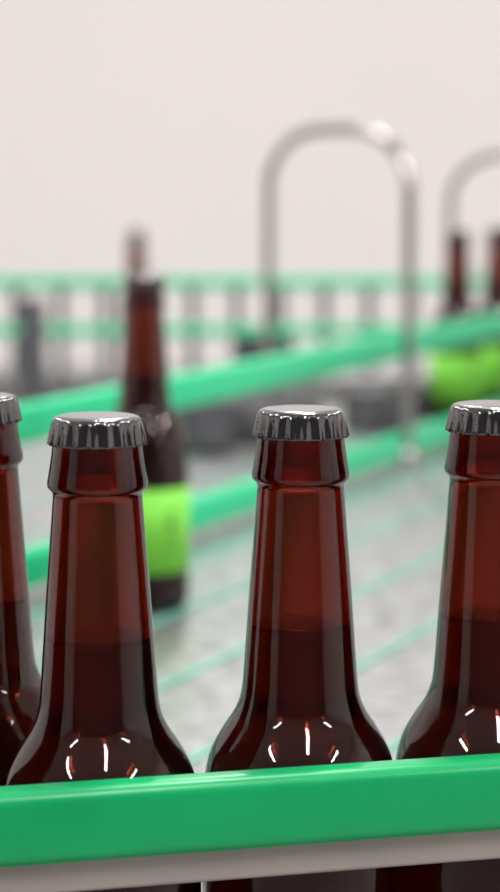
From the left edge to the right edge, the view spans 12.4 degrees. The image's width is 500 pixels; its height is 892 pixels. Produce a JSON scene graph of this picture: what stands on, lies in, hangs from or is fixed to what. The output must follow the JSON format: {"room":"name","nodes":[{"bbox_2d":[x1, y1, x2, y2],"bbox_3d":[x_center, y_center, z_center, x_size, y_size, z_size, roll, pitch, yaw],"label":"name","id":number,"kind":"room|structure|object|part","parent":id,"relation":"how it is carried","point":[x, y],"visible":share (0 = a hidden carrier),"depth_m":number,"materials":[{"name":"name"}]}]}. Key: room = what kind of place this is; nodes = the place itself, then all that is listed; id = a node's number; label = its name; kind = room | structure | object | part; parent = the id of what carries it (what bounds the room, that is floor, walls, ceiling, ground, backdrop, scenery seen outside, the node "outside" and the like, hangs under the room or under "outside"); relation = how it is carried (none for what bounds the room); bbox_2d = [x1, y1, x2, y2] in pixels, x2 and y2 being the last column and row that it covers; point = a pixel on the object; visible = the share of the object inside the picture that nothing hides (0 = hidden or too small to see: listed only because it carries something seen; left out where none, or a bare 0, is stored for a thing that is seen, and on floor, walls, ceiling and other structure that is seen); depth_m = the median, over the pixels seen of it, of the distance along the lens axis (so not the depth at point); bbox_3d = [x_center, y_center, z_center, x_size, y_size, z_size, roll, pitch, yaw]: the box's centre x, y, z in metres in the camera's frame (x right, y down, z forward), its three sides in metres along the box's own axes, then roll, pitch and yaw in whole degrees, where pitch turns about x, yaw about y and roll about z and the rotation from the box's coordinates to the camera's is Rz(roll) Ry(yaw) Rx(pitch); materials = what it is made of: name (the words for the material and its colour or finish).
{"room":"processing plant","nodes":[
{"label":"processing plant","id":0,"kind":"room"},
{"bbox_2d":[0,0,499,363],"bbox_3d":[0.000,-1.435,6.928,8.200,3.600,0.100,0,7,0],"label":"wall","id":1,"kind":"structure","parent":0,"point":[164,119],"depth_m":6.94,"materials":[{"name":"white paint"}]},
{"bbox_3d":[0.000,1.005,2.135,8.200,0.100,10.200,0,7,0],"label":"floor","id":2,"kind":"structure","parent":0,"visible":0},
{"bbox_2d":[19,298,46,403],"bbox_3d":[-0.325,0.281,3.509,0.180,1.010,0.180,0,7,0],"label":"post","id":3,"kind":"object","parent":2,"relation":"on","point":[32,311],"visible":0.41,"depth_m":3.43,"materials":[{"name":"grey metal"}]},
{"bbox_2d":[0,364,429,405],"bbox_3d":[0.000,0.301,3.924,3.600,0.870,0.180,0,7,0],"label":"conveyor","id":4,"kind":"object","parent":2,"relation":"on","point":[329,389],"visible":0.02,"depth_m":3.79,"materials":[{"name":"metal"}]},
{"bbox_2d":[118,230,146,366],"bbox_3d":[-0.190,-0.246,3.868,0.061,0.230,0.061,0,7,0],"label":"beer bottle","id":5,"kind":"object","parent":4,"relation":"on","point":[136,262],"visible":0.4,"depth_m":3.85,"materials":[{"name":"orange glass"}]},
{"bbox_3d":[0.000,-0.120,3.873,3.600,0.020,0.160,0,7,0],"label":"chain","id":6,"kind":"part","parent":4,"relation":"part of","materials":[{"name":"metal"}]},
{"bbox_2d":[0,277,484,375],"bbox_3d":[0.000,-0.193,3.777,3.600,0.167,0.021,0,7,0],"label":"rail","id":7,"kind":"object","parent":4,"relation":"attached to","point":[60,330],"visible":0.61,"depth_m":3.77,"materials":[{"name":"teal plastic"}]},
{"bbox_3d":[0.000,-0.189,3.774,3.600,0.018,0.014,0,7,0],"label":"green rail","id":8,"kind":"part","parent":7,"relation":"part of","materials":[{"name":"teal plastic"}]},
{"bbox_3d":[0.000,-0.267,3.765,3.600,0.018,0.014,0,7,0],"label":"green rail","id":9,"kind":"part","parent":7,"relation":"part of","materials":[{"name":"teal plastic"}]},
{"bbox_2d":[241,336,294,360],"bbox_3d":[0.030,-0.161,3.888,0.064,0.057,0.144,3,7,21],"label":"motor","id":10,"kind":"object","parent":4,"relation":"on","point":[251,346],"visible":0.3,"depth_m":3.82,"materials":[{"name":"black plastic"}]},
{"bbox_2d":[18,406,449,891],"bbox_3d":[0.018,0.542,1.798,1.210,0.901,3.196,3,7,23],"label":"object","id":11,"kind":"structure","parent":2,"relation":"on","point":[396,518],"depth_m":1.65,"materials":[{"name":"metal"}]},
{"bbox_2d":[115,274,189,613],"bbox_3d":[-0.072,-0.002,1.591,0.061,0.230,0.061,0,7,0],"label":"beer bottle","id":12,"kind":"object","parent":11,"relation":"on","point":[144,389],"visible":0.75,"depth_m":1.57,"materials":[{"name":"orange glass"}]},
{"bbox_2d":[167,520,174,530],"bbox_3d":[-0.054,0.054,1.573,0.006,0.007,0.001,-5,9,-37],"label":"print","id":13,"kind":"object","parent":12,"relation":"on","point":[170,523],"depth_m":1.57},
{"bbox_2d":[166,535,176,538],"bbox_3d":[-0.053,0.062,1.575,0.009,0.002,0.001,-5,9,-38],"label":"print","id":14,"kind":"object","parent":12,"relation":"on","point":[167,536],"depth_m":1.57},
{"bbox_2d":[25,417,449,588],"bbox_3d":[0.004,0.038,2.026,0.029,0.046,1.910,3,7,23],"label":"rail","id":15,"kind":"object","parent":11,"relation":"on","point":[213,507],"visible":0.43,"depth_m":1.98,"materials":[{"name":"teal plastic"}]},
{"bbox_2d":[174,395,319,455],"bbox_3d":[-0.003,-0.023,2.478,0.153,0.060,0.068,-1,7,-9],"label":"motor","id":16,"kind":"object","parent":11,"relation":"on","point":[220,426],"visible":0.6,"depth_m":2.45,"materials":[{"name":"grey metal"}]},
{"bbox_3d":[0.015,-0.025,2.485,0.081,0.051,0.051,-1,7,-9],"label":"motor","id":17,"kind":"part","parent":16,"relation":"part of","materials":[{"name":"grey metal"}]},
{"bbox_2d":[18,312,499,444],"bbox_3d":[-0.025,-0.011,2.033,0.029,0.142,1.910,3,7,23],"label":"rail","id":18,"kind":"object","parent":11,"relation":"on","point":[206,385],"visible":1,"depth_m":2.10,"materials":[{"name":"teal plastic"}]},
{"bbox_2d":[263,123,416,468],"bbox_3d":[0.090,-0.169,2.473,0.020,0.350,0.341,-3,8,-25],"label":"metal pipe","id":19,"kind":"object","parent":11,"relation":"on","point":[409,461],"visible":0.93,"depth_m":2.34,"materials":[{"name":"silver metal"}]},
{"bbox_2d":[343,383,432,433],"bbox_3d":[0.167,-0.045,2.702,0.056,0.050,0.126,5,9,38],"label":"motor","id":20,"kind":"object","parent":11,"relation":"on","point":[370,410],"visible":0.69,"depth_m":2.66,"materials":[{"name":"grey metal"}]},
{"bbox_3d":[0.174,-0.048,2.716,0.042,0.042,0.066,5,9,38],"label":"motor","id":21,"kind":"part","parent":20,"relation":"part of","materials":[{"name":"grey metal"}]},
{"bbox_2d":[430,230,481,421],"bbox_3d":[0.244,-0.140,2.733,0.061,0.230,0.061,0,7,0],"label":"beer bottle","id":22,"kind":"object","parent":11,"relation":"on","point":[455,372],"visible":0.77,"depth_m":2.71,"materials":[{"name":"orange glass"}]},
{"bbox_2d":[445,150,499,257],"bbox_3d":[0.324,-0.188,2.737,0.018,0.326,0.302,-4,8,-32],"label":"bracket","id":23,"kind":"object","parent":11,"relation":"on","point":[479,160],"visible":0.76,"depth_m":2.83,"materials":[{"name":"silver metal"}]},
{"bbox_2d":[476,227,499,399],"bbox_3d":[0.308,-0.156,2.872,0.061,0.230,0.061,-5,8,-34],"label":"beer bottle","id":24,"kind":"object","parent":11,"relation":"on","point":[490,304],"visible":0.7,"depth_m":2.85,"materials":[{"name":"orange glass"}]},
{"bbox_3d":[0.011,0.662,0.803,1.488,0.900,0.512,0,7,0],"label":"conveyor","id":25,"kind":"object","parent":2,"relation":"on","visible":0},
{"bbox_2d":[0,392,40,785],"bbox_3d":[-0.088,0.098,0.759,0.061,0.230,0.061,-2,7,-20],"label":"beer bottle","id":26,"kind":"object","parent":25,"relation":"on","point":[20,677],"visible":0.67,"depth_m":0.74,"materials":[{"name":"orange glass"}]},
{"bbox_2d":[3,411,200,891],"bbox_3d":[-0.045,0.105,0.698,0.061,0.230,0.061,-1,7,-11],"label":"beer bottle","id":27,"kind":"object","parent":25,"relation":"on","point":[99,716],"visible":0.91,"depth_m":0.68,"materials":[{"name":"orange glass"}]},
{"bbox_2d":[0,753,499,891],"bbox_3d":[0.027,0.207,0.686,1.500,0.230,0.026,-2,7,-14],"label":"rail","id":28,"kind":"object","parent":25,"relation":"attached to","point":[89,835],"visible":1,"depth_m":0.67,"materials":[{"name":"green plastic"}]},
{"bbox_2d":[202,405,397,891],"bbox_3d":[0.015,0.103,0.717,0.061,0.230,0.061,0,7,0],"label":"beer bottle","id":29,"kind":"object","parent":25,"relation":"on","point":[300,703],"visible":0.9,"depth_m":0.70,"materials":[{"name":"orange glass"}]},
{"bbox_2d":[395,400,499,891],"bbox_3d":[0.076,0.101,0.732,0.061,0.230,0.061,-1,7,-6],"label":"beer bottle","id":30,"kind":"object","parent":25,"relation":"on","point":[459,712],"visible":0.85,"depth_m":0.71,"materials":[{"name":"orange glass"}]}
]}

